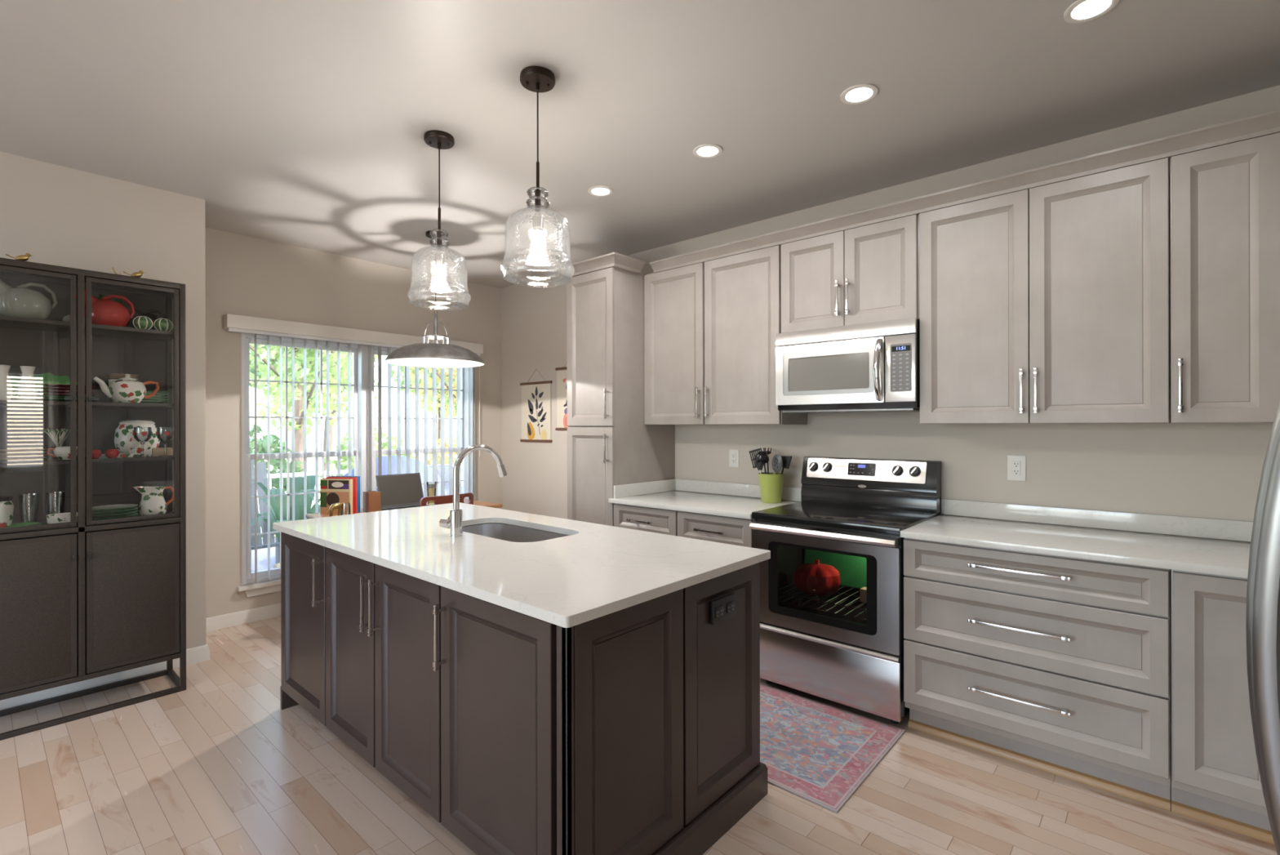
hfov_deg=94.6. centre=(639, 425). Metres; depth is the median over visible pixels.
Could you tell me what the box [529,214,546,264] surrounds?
bulb
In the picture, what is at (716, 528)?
base cabinet
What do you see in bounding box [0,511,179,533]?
shelf
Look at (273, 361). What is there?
evergreen tree
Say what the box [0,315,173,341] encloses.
shelf
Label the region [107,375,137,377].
saucer
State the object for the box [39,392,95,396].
plate
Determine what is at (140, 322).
ball
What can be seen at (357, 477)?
book
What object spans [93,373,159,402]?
teapot
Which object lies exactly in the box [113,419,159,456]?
cookie jar
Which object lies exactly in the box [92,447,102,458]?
apple
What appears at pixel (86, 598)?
china cabinet
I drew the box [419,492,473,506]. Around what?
dining chair
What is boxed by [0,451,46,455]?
plate
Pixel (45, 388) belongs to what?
plate
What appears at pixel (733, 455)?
receptacle
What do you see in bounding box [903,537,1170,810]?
base cabinet
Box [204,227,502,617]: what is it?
wall
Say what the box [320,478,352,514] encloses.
book
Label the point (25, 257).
bird
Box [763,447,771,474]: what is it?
server
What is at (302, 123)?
ceiling
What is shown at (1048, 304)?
upper cabinet
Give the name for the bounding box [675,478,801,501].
backsplash
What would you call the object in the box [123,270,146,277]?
bird
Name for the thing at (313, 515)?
dining table
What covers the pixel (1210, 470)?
wall
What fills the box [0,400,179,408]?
shelf
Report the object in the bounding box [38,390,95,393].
plate
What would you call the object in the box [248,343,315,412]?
evergreen tree
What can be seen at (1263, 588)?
refrigerator
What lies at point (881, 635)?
door
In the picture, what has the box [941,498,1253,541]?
backsplash
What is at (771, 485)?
utensil crock
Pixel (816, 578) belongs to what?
pumpkin
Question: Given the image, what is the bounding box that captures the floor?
[0,615,1277,854]
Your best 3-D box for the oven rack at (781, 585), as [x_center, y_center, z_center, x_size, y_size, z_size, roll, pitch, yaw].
[1.051,0.888,3.102,0.616,0.006,0.365,0,0,41]
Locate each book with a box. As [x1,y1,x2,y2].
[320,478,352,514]
[323,477,355,513]
[326,476,357,512]
[328,475,359,512]
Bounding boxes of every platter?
[0,522,41,528]
[9,372,77,400]
[98,453,141,457]
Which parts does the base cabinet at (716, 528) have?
handle, drawer, handle, drawer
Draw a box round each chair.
[251,459,279,564]
[251,475,319,568]
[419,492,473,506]
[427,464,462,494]
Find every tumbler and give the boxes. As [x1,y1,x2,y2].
[18,493,39,522]
[45,491,65,514]
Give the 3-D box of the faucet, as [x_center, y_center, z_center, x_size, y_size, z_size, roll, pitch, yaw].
[-0.730,0.280,2.613,0.299,0.394,0.099,0,0,-26]
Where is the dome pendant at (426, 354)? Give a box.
[384,230,484,367]
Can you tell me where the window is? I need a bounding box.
[236,333,464,596]
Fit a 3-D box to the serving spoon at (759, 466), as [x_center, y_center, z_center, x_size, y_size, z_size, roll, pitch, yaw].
[0.746,0.317,3.663,0.071,0.287,0.021,0,0,29]
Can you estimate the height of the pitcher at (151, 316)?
0.142 m
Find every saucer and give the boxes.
[107,373,138,376]
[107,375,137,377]
[107,377,138,379]
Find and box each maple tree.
[248,343,377,471]
[257,346,377,476]
[386,364,455,456]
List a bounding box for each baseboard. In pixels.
[0,643,209,710]
[205,602,280,631]
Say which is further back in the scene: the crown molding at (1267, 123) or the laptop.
the laptop
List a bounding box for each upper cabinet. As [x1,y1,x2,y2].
[644,244,807,424]
[781,213,919,333]
[919,157,1169,423]
[1168,132,1279,423]
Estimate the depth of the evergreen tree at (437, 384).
19.71 m
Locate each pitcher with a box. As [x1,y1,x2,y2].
[0,278,58,319]
[75,288,134,326]
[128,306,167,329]
[132,485,173,515]
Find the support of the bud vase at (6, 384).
on the china cabinet at (86, 598)
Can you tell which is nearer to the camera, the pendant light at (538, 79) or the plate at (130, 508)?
the pendant light at (538, 79)
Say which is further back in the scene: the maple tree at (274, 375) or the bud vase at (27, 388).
the maple tree at (274, 375)
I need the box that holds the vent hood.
[775,317,916,346]
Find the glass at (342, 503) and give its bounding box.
[341,502,350,515]
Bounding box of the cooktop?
[751,501,937,535]
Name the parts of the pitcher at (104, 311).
spout, handle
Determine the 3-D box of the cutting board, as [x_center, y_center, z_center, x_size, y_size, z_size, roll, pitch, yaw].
[1.188,0.738,3.256,0.590,0.290,0.052,0,0,41]
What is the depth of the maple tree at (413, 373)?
33.20 m
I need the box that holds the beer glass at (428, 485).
[426,481,436,504]
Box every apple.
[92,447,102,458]
[104,446,119,457]
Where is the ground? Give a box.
[253,444,448,538]
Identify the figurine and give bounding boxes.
[325,502,345,516]
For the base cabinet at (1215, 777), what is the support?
on the floor
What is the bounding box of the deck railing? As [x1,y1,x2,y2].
[257,462,462,533]
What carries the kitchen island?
on the floor
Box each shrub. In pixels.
[249,424,303,537]
[318,425,415,493]
[427,434,462,465]
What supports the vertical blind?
attached to the wall at (246, 275)
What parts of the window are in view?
sill, sash, sash, frame, sash, sash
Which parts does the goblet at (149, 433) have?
stem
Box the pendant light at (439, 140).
[407,129,471,310]
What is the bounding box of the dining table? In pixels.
[305,498,502,518]
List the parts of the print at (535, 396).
rail, rail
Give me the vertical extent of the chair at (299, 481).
1.095 m
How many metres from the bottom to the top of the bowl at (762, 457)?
0.075 m
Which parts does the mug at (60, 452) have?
handle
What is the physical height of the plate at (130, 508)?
0.013 m
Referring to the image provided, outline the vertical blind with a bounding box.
[223,313,483,582]
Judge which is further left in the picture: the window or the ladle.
the window
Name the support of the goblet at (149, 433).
on the china cabinet at (86, 598)
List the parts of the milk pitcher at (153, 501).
handle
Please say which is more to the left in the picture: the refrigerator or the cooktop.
the cooktop
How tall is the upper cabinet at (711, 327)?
1.050 m
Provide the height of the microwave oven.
0.454 m
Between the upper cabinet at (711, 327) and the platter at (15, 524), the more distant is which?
the upper cabinet at (711, 327)
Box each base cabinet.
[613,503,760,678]
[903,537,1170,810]
[1169,568,1274,844]
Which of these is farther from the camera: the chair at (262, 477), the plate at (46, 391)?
the chair at (262, 477)
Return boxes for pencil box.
[363,490,380,512]
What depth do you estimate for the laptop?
4.60 m
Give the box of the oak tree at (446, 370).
[409,365,461,417]
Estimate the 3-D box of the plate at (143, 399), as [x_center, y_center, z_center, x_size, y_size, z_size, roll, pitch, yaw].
[-2.627,-0.136,3.159,0.170,0.012,0.170,0,0,41]
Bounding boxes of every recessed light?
[587,185,613,196]
[693,143,722,158]
[840,83,878,104]
[1063,0,1119,23]
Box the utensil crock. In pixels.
[757,471,784,502]
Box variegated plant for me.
[34,428,77,458]
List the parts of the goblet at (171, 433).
stem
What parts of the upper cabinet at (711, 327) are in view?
door, handle, handle, door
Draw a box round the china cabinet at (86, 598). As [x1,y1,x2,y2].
[0,257,186,740]
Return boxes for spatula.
[780,455,791,474]
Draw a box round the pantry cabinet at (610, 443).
[555,252,675,525]
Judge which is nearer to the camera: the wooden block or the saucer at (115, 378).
the wooden block
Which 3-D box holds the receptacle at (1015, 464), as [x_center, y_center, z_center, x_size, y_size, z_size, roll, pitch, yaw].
[1.873,0.211,2.939,0.036,0.070,0.004,0,0,41]
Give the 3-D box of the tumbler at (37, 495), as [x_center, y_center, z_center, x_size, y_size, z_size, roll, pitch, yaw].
[-2.950,0.406,2.852,0.070,0.150,0.070,0,0,41]
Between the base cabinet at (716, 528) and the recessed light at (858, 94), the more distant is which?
the base cabinet at (716, 528)
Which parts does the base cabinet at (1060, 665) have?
handle, handle, handle, drawer, drawer, drawer, shoe molding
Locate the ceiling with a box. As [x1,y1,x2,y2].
[0,0,1279,288]
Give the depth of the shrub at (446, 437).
12.21 m
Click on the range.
(839, 647)
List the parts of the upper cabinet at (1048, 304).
door, handle, handle, door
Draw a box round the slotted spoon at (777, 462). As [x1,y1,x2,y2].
[771,453,782,474]
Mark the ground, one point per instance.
(310, 460)
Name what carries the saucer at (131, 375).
on the saucer at (108, 375)
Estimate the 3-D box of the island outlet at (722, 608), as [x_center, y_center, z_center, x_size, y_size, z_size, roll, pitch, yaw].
[0.290,0.634,2.047,0.018,0.080,0.138,0,0,41]
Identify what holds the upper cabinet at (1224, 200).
attached to the wall at (1210, 470)
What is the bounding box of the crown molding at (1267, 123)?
[648,109,1279,273]
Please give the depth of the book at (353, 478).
4.33 m
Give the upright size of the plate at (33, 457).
0.012 m
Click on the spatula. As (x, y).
(786, 460)
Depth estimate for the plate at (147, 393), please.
3.14 m
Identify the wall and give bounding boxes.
[0,151,205,648]
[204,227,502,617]
[501,84,1279,521]
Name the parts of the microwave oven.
door, handle, control panel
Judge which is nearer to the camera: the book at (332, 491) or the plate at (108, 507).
the plate at (108, 507)
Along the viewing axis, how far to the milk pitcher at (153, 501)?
3.09 m
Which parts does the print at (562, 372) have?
rail, rail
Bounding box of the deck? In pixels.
[251,537,275,572]
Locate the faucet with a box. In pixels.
[439,444,506,537]
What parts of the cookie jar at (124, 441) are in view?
lid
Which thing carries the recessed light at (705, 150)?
in the ceiling
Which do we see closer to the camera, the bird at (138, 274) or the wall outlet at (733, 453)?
the bird at (138, 274)
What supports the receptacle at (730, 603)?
attached to the island outlet at (722, 608)
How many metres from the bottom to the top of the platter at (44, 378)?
0.149 m
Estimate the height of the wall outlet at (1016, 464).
0.126 m
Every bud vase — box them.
[0,364,13,399]
[17,365,38,400]
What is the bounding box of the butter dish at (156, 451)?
[151,447,173,456]
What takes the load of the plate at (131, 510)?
on the plate at (130, 513)
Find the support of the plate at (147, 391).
on the plate at (147, 393)
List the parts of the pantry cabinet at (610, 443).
door, door, crown, handle, handle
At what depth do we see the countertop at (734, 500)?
3.85 m
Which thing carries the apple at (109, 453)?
on the china cabinet at (86, 598)
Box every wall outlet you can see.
[728,448,738,466]
[1007,454,1026,480]
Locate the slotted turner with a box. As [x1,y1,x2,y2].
[749,448,765,471]
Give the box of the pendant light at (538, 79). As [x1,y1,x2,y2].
[500,66,574,287]
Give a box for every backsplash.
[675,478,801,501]
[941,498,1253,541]
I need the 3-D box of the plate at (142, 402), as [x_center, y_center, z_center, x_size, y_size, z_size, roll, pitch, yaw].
[-2.627,-0.122,3.159,0.170,0.012,0.170,0,0,41]
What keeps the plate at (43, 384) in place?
on the plate at (45, 388)
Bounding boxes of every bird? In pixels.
[5,253,33,261]
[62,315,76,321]
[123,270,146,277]
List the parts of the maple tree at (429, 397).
crown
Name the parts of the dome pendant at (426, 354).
lamp shade, stem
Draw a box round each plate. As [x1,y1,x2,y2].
[0,448,45,453]
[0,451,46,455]
[0,453,46,458]
[0,456,46,461]
[35,398,99,401]
[37,395,99,399]
[38,383,95,387]
[38,386,95,391]
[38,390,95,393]
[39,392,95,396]
[92,503,137,510]
[92,506,137,513]
[92,509,137,515]
[92,512,137,519]
[140,400,168,403]
[141,398,168,401]
[145,392,168,395]
[146,390,168,393]
[148,395,168,398]
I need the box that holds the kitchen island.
[280,531,768,854]
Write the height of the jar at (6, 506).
0.150 m
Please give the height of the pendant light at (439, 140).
0.784 m
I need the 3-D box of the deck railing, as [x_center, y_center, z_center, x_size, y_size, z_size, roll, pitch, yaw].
[-5.008,1.090,8.225,0.100,0.980,8.700,0,0,41]
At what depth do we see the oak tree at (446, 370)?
14.76 m
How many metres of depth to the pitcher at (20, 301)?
2.73 m
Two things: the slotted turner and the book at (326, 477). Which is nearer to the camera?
the slotted turner
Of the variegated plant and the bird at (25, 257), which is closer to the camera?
the bird at (25, 257)
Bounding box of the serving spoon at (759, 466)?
[755,461,763,473]
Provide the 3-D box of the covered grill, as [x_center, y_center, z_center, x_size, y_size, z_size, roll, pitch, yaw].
[-2.909,0.963,6.978,1.106,1.225,1.447,0,0,41]
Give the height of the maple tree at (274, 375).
6.508 m
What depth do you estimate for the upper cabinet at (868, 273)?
3.13 m
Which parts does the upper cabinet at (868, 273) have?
door, handle, handle, door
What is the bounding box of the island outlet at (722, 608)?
[710,592,735,625]
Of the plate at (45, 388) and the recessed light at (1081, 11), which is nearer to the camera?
the recessed light at (1081, 11)
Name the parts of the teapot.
spout, lid, handle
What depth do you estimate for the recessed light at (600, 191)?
3.38 m
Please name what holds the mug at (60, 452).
on the china cabinet at (86, 598)
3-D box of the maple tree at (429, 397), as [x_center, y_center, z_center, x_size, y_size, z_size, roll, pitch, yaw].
[-8.779,-2.139,26.224,5.159,8.492,5.006,0,0,41]
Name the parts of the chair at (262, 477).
backrest, seat, leg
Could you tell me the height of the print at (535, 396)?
0.674 m
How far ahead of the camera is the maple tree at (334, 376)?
17.09 m
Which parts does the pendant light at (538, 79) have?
lamp shade, stem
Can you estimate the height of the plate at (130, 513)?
0.013 m
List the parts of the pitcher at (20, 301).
spout, handle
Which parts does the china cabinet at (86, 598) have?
door, glass door, floor panel, panel, glass door, door, glass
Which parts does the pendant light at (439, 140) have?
lamp shade, stem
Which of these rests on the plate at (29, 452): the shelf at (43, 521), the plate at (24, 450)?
the plate at (24, 450)
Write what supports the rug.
on the floor
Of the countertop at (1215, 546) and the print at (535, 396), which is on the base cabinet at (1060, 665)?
the countertop at (1215, 546)
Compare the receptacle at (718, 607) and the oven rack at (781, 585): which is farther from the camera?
the oven rack at (781, 585)
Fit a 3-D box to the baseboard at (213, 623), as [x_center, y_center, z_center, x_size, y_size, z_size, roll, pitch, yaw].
[-1.555,1.348,4.296,1.702,0.090,2.520,0,0,41]
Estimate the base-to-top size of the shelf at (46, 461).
0.018 m
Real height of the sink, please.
0.192 m
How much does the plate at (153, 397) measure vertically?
0.012 m
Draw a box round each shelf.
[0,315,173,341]
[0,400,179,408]
[0,454,173,466]
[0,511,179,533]
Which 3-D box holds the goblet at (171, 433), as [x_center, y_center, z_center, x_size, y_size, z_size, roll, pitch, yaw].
[-2.495,0.085,3.103,0.076,0.155,0.080,0,0,41]
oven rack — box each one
[778,582,866,611]
[778,588,866,620]
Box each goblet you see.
[132,426,152,457]
[155,426,173,456]
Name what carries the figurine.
on the dining table
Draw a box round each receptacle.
[715,604,723,617]
[726,600,734,613]
[731,453,736,463]
[1012,460,1020,475]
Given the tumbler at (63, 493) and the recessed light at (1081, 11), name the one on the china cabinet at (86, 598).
the tumbler at (63, 493)
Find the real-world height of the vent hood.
0.076 m
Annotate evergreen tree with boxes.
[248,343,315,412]
[248,344,376,448]
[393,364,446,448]
[418,366,461,413]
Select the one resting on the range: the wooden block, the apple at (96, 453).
the wooden block
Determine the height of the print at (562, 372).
0.672 m
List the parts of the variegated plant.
pot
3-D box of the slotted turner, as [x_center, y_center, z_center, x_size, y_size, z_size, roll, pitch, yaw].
[0.744,0.300,3.712,0.135,0.323,0.012,0,0,37]
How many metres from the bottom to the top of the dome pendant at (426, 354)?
0.910 m
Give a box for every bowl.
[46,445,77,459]
[46,511,77,524]
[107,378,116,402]
[132,426,152,442]
[155,426,173,441]
[754,450,768,463]
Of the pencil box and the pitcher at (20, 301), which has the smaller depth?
the pitcher at (20, 301)
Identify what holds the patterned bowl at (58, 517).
on the china cabinet at (86, 598)
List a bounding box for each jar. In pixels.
[0,496,13,527]
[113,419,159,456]
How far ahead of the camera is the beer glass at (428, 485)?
4.84 m
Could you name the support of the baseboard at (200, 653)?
attached to the wall at (60, 215)
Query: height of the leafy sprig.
0.190 m
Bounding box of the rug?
[760,682,905,812]
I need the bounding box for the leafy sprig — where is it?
[92,293,123,304]
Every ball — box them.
[132,315,152,328]
[153,318,173,331]
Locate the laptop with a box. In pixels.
[375,472,430,511]
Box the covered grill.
[342,455,447,501]
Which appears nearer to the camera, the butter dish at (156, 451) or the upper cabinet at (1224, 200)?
the upper cabinet at (1224, 200)
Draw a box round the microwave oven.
[775,317,919,413]
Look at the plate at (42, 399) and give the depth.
2.81 m
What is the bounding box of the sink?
[462,522,569,542]
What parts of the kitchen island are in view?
door, handle, door, handle, handle, door, handle, door, corner post, panel, panel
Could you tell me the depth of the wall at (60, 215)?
3.28 m
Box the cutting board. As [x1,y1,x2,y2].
[804,548,866,587]
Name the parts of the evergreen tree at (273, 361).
crown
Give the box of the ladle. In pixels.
[754,450,768,474]
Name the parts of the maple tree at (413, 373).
crown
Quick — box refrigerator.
[1245,400,1279,854]
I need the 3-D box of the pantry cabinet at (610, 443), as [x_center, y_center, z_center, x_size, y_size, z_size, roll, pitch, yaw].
[-0.143,0.137,4.255,0.575,2.507,0.708,0,0,41]
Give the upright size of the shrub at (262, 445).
2.187 m
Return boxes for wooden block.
[860,586,866,602]
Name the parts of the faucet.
lever, spout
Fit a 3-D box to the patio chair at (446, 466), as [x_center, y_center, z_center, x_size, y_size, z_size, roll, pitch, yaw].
[-2.956,1.086,8.661,0.700,0.980,0.630,0,0,41]
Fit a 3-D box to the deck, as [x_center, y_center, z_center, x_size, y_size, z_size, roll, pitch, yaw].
[-3.582,1.607,6.833,4.380,0.060,9.500,0,0,41]
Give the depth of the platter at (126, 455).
3.01 m
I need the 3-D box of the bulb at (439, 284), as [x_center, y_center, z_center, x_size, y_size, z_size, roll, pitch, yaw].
[-0.937,-0.714,2.760,0.060,0.188,0.060,0,0,41]
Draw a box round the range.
[749,456,941,724]
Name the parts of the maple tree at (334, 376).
crown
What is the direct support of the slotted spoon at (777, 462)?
in the utensil crock
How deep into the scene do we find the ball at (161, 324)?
3.09 m
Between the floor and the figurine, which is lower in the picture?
the floor
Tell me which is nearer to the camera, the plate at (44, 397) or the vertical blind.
the plate at (44, 397)
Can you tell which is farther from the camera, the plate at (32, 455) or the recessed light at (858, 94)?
the plate at (32, 455)
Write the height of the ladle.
0.305 m
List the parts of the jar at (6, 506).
lid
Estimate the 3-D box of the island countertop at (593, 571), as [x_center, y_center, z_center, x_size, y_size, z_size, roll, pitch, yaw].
[-0.656,0.492,2.576,2.175,0.029,1.032,0,0,41]
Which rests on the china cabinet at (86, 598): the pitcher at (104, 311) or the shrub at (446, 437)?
the pitcher at (104, 311)
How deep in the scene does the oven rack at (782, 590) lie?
3.13 m
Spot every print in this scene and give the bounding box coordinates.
[520,368,551,442]
[555,361,568,430]
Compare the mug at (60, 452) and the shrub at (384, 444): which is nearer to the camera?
the mug at (60, 452)
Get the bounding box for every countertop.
[272,502,770,627]
[608,478,801,519]
[900,498,1253,577]

